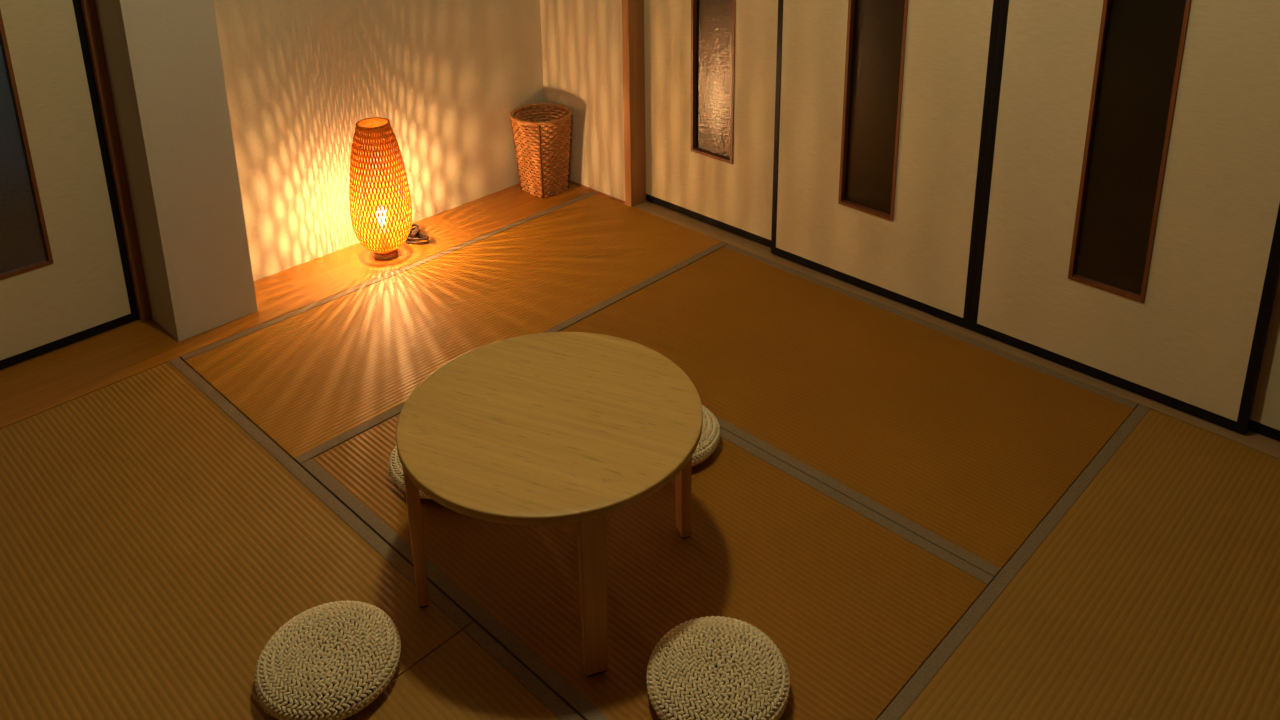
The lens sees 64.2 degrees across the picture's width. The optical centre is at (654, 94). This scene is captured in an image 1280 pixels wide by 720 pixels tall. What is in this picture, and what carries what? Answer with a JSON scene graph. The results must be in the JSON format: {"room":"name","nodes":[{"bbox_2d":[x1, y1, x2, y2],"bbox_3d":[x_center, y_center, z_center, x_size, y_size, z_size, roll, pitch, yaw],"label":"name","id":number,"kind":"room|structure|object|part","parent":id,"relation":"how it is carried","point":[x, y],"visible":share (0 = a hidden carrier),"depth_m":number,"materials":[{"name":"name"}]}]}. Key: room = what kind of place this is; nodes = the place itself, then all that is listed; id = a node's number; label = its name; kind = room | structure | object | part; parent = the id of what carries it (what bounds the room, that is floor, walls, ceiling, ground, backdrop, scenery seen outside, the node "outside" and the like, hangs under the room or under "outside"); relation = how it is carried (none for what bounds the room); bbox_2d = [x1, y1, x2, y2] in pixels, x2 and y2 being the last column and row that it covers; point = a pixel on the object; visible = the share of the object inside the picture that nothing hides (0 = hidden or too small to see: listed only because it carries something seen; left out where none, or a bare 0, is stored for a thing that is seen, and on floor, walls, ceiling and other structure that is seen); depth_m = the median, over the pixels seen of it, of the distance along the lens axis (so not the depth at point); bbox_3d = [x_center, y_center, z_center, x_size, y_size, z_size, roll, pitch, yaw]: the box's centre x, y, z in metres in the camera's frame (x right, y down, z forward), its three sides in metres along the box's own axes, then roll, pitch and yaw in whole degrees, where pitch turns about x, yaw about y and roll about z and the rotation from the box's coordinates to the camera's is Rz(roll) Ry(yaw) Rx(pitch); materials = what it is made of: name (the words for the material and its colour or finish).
{"room":"japanese tatami room","nodes":[
{"label":"japanese tatami room","id":0,"kind":"room"},
{"bbox_2d":[95,0,257,341],"bbox_3d":[-1.564,-0.409,3.156,0.218,2.460,0.274,16,24,41],"label":"wall pillar","id":1,"kind":"structure","parent":0,"point":[163,58],"depth_m":3.27,"materials":[{"name":"white paint"}]},
{"bbox_2d":[80,0,151,322],"bbox_3d":[-1.772,-0.080,3.249,0.079,1.820,0.034,16,24,41],"label":"door frame","id":2,"kind":"structure","parent":1,"relation":"attached to","point":[89,11],"depth_m":3.31,"materials":[{"name":"brown wood"}]},
{"bbox_2d":[213,0,543,280],"bbox_3d":[-1.670,-0.430,3.274,0.100,2.490,3.670,16,24,41],"label":"wall","id":3,"kind":"structure","parent":0,"point":[448,77],"depth_m":3.93,"materials":[{"name":"white paint"}]},
{"bbox_2d":[540,0,624,200],"bbox_3d":[1.035,-0.377,3.032,4.160,2.490,0.100,16,24,41],"label":"wall","id":4,"kind":"structure","parent":0,"point":[582,52],"depth_m":4.40,"materials":[{"name":"white paint"}]},
{"bbox_2d":[569,180,624,203],"bbox_3d":[-0.309,0.413,4.563,0.521,0.010,0.006,16,24,41],"label":"baseboard","id":5,"kind":"structure","parent":4,"relation":"attached to","point":[570,181],"depth_m":4.50,"materials":[{"name":"brown wood"}]},
{"bbox_2d":[622,0,646,206],"bbox_3d":[-0.084,-0.382,4.139,0.037,1.820,0.101,16,24,41],"label":"post","id":6,"kind":"object","parent":4,"relation":"attached to","point":[632,10],"visible":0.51,"depth_m":4.25,"materials":[{"name":"brown wood"}]},
{"bbox_2d":[644,0,777,246],"bbox_3d":[0.235,-0.324,3.916,0.824,1.792,0.036,16,24,41],"label":"door","id":7,"kind":"structure","parent":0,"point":[710,65],"depth_m":4.04,"materials":[{"name":"paper"}]},
{"bbox_3d":[0.243,0.514,4.187,0.780,0.030,0.029,16,24,41],"label":"rail","id":8,"kind":"part","parent":7,"relation":"part of","materials":[{"name":"black paint"}]},
{"bbox_2d":[771,0,1000,327],"bbox_3d":[0.750,-0.163,3.402,0.822,1.792,0.036,16,24,41],"label":"door","id":9,"kind":"structure","parent":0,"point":[882,107],"depth_m":3.47,"materials":[{"name":"paper"}]},
{"bbox_3d":[0.757,0.676,3.672,0.778,0.030,0.029,16,24,41],"label":"rail","id":10,"kind":"part","parent":9,"relation":"part of","materials":[{"name":"black paint"}]},
{"bbox_2d":[633,201,1279,458],"bbox_3d":[1.085,0.802,3.386,3.208,0.035,0.118,16,24,41],"label":"door sill","id":11,"kind":"structure","parent":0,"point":[1252,439],"depth_m":3.36,"materials":[{"name":"brown wood"}]},
{"bbox_2d":[969,0,1279,434],"bbox_3d":[1.349,0.007,2.857,0.832,1.792,0.036,16,24,41],"label":"door","id":12,"kind":"structure","parent":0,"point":[1129,229],"depth_m":2.91,"materials":[{"name":"paper"}]},
{"bbox_3d":[1.357,0.846,3.128,0.780,0.030,0.029,16,24,41],"label":"rail","id":13,"kind":"part","parent":12,"relation":"part of","materials":[{"name":"black paint"}]},
{"bbox_2d":[1248,273,1279,440],"bbox_3d":[1.943,0.160,2.366,0.824,1.792,0.036,16,24,41],"label":"door","id":14,"kind":"structure","parent":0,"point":[1265,415],"depth_m":2.81,"materials":[{"name":"paper"}]},
{"bbox_3d":[1.951,0.999,2.636,0.780,0.030,0.029,16,24,41],"label":"rail","id":15,"kind":"part","parent":14,"relation":"part of","materials":[{"name":"black paint"}]},
{"bbox_3d":[-0.511,0.975,3.037,6.050,0.120,4.500,16,24,41],"label":"floor","id":16,"kind":"structure","parent":0,"visible":0},
{"bbox_2d":[0,357,472,719],"bbox_3d":[-1.272,1.121,2.465,1.556,0.035,0.895,16,24,41],"label":"mat","id":17,"kind":"object","parent":16,"relation":"on","point":[154,539],"visible":0.8,"depth_m":2.44,"materials":[{"name":"wicker"}]},
{"bbox_2d":[254,600,400,719],"bbox_3d":[-0.672,1.167,2.109,0.290,0.084,0.289,-12,21,-32],"label":"floor cushion","id":18,"kind":"object","parent":17,"relation":"on","point":[331,660],"visible":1,"depth_m":2.06,"materials":[{"name":"brown wicker"}]},
{"bbox_2d":[0,177,591,428],"bbox_3d":[-1.349,0.714,3.729,0.377,0.034,2.724,16,24,41],"label":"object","id":19,"kind":"structure","parent":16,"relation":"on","point":[36,385],"depth_m":3.51,"materials":[{"name":"brown wood"}]},
{"bbox_2d":[0,0,138,369],"bbox_3d":[-2.045,-0.001,2.980,0.036,1.792,0.752,16,24,41],"label":"door","id":20,"kind":"structure","parent":19,"relation":"on","point":[65,275],"depth_m":3.22,"materials":[{"name":"paper"}]},
{"bbox_3d":[-2.037,0.837,3.250,0.029,0.030,0.708,16,24,41],"label":"rail","id":21,"kind":"part","parent":20,"relation":"part of","materials":[{"name":"black paint"}]},
{"bbox_2d":[349,117,428,259],"bbox_3d":[-1.010,0.349,3.909,0.234,0.544,0.330,16,24,41],"label":"lamp","id":22,"kind":"object","parent":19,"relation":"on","point":[375,143],"visible":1,"depth_m":3.81,"materials":[{"name":"orange wicker"}]},
{"bbox_2d":[380,224,387,247],"bbox_3d":[-1.042,0.545,3.936,0.024,0.100,0.024,16,24,41],"label":"bulb socket","id":23,"kind":"object","parent":22,"relation":"attached to","point":[381,224],"depth_m":3.93,"materials":[{"name":"beige plastic"}]},
{"bbox_3d":[-1.042,0.592,3.951,0.097,0.008,0.097,16,24,41],"label":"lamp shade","id":24,"kind":"part","parent":22,"relation":"part of","materials":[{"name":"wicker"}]},
{"bbox_2d":[411,228,420,237],"bbox_3d":[-0.953,0.553,4.079,0.022,0.020,0.056,2,18,8],"label":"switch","id":25,"kind":"object","parent":22,"relation":"attached to","point":[417,232],"depth_m":4.07,"materials":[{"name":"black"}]},
{"bbox_3d":[-0.949,0.565,4.068,0.123,0.033,0.196,4,18,12],"label":"power cord","id":26,"kind":"part","parent":22,"relation":"part of","materials":[{"name":"black plastic"}]},
{"bbox_2d":[510,103,572,197],"bbox_3d":[-0.490,0.248,4.503,0.273,0.365,0.270,7,20,23],"label":"wicker basket","id":27,"kind":"object","parent":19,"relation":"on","point":[552,164],"visible":1,"depth_m":4.45,"materials":[{"name":"brown wicker"}]},
{"bbox_3d":[-0.608,0.256,4.502,0.036,0.347,0.008,-1,18,-1],"label":"corner post","id":28,"kind":"part","parent":27,"relation":"part of","materials":[{"name":"brown wicker"}]},
{"bbox_3d":[-0.487,0.290,4.393,0.008,0.347,0.036,-1,18,-1],"label":"corner post","id":29,"kind":"part","parent":27,"relation":"part of","materials":[{"name":"brown wicker"}]},
{"bbox_3d":[-0.373,0.252,4.507,0.036,0.347,0.008,-1,18,-1],"label":"corner post","id":30,"kind":"part","parent":27,"relation":"part of","materials":[{"name":"brown wicker"}]},
{"bbox_2d":[180,191,727,465],"bbox_3d":[-0.616,0.730,3.658,0.776,0.035,1.817,16,24,41],"label":"mat","id":31,"kind":"object","parent":16,"relation":"on","point":[313,378],"visible":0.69,"depth_m":3.51,"materials":[{"name":"wicker"}]},
{"bbox_2d":[343,622,583,719],"bbox_3d":[-0.142,1.441,1.440,1.556,0.035,0.895,16,24,41],"label":"mat","id":32,"kind":"object","parent":16,"relation":"on","point":[471,676],"visible":1,"depth_m":2.09,"materials":[{"name":"wicker"}]},
{"bbox_2d":[301,414,993,719],"bbox_3d":[-0.086,1.075,2.572,1.556,0.035,0.897,16,24,41],"label":"mat","id":33,"kind":"object","parent":16,"relation":"on","point":[854,602],"visible":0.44,"depth_m":2.37,"materials":[{"name":"wicker"}]},
{"bbox_2d":[389,445,430,498],"bbox_3d":[-0.559,0.968,2.723,0.289,0.084,0.290,-14,22,-36],"label":"floor cushion","id":34,"kind":"object","parent":33,"relation":"on","point":[395,467],"visible":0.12,"depth_m":2.64,"materials":[{"name":"wicker"}]},
{"bbox_2d":[396,332,702,676],"bbox_3d":[-0.228,0.908,2.345,0.676,0.425,0.676,-7,19,-18],"label":"table","id":35,"kind":"object","parent":33,"relation":"on","point":[565,431],"visible":1,"depth_m":2.21,"materials":[{"name":"brown wood"}]},
{"bbox_3d":[-0.526,0.951,2.248,0.028,0.398,0.054,-7,19,-18],"label":"leg","id":36,"kind":"part","parent":35,"relation":"part of","materials":[{"name":"brown wood"}]},
{"bbox_3d":[-0.329,0.817,2.097,0.404,0.054,0.018,8,20,24],"label":"apron rail","id":37,"kind":"part","parent":35,"relation":"part of","materials":[{"name":"brown wood"}]},
{"bbox_3d":[-0.123,1.007,2.064,0.054,0.398,0.028,-7,19,-18],"label":"leg","id":38,"kind":"part","parent":35,"relation":"part of","materials":[{"name":"brown wood"}]},
{"bbox_3d":[-0.021,0.781,2.200,0.018,0.054,0.404,8,20,24],"label":"apron rail","id":39,"kind":"part","parent":35,"relation":"part of","materials":[{"name":"brown wood"}]},
{"bbox_3d":[0.070,0.882,2.447,0.028,0.398,0.054,-7,19,-18],"label":"leg","id":40,"kind":"part","parent":35,"relation":"part of","materials":[{"name":"brown wood"}]},
{"bbox_2d":[692,405,719,465],"bbox_3d":[0.038,0.931,2.821,0.289,0.084,0.290,12,22,34],"label":"floor cushion","id":41,"kind":"object","parent":33,"relation":"on","point":[710,435],"visible":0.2,"depth_m":2.76,"materials":[{"name":"wicker"}]},
{"bbox_2d":[646,616,789,719],"bbox_3d":[0.128,1.175,2.059,0.289,0.084,0.290,-15,23,-38],"label":"floor cushion","id":42,"kind":"object","parent":33,"relation":"on","point":[707,668],"visible":1,"depth_m":2.03,"materials":[{"name":"wicker"}]},
{"bbox_2d":[558,244,1137,577],"bbox_3d":[0.541,0.868,3.198,1.556,0.035,0.917,16,24,41],"label":"mat","id":43,"kind":"object","parent":16,"relation":"on","point":[966,445],"visible":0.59,"depth_m":3.03,"materials":[{"name":"wicker"}]},
{"bbox_2d":[877,404,1279,719],"bbox_3d":[1.078,1.210,2.120,0.776,0.035,1.817,16,24,41],"label":"mat","id":44,"kind":"object","parent":16,"relation":"on","point":[1150,589],"visible":1,"depth_m":2.28,"materials":[{"name":"wicker"}]}
]}

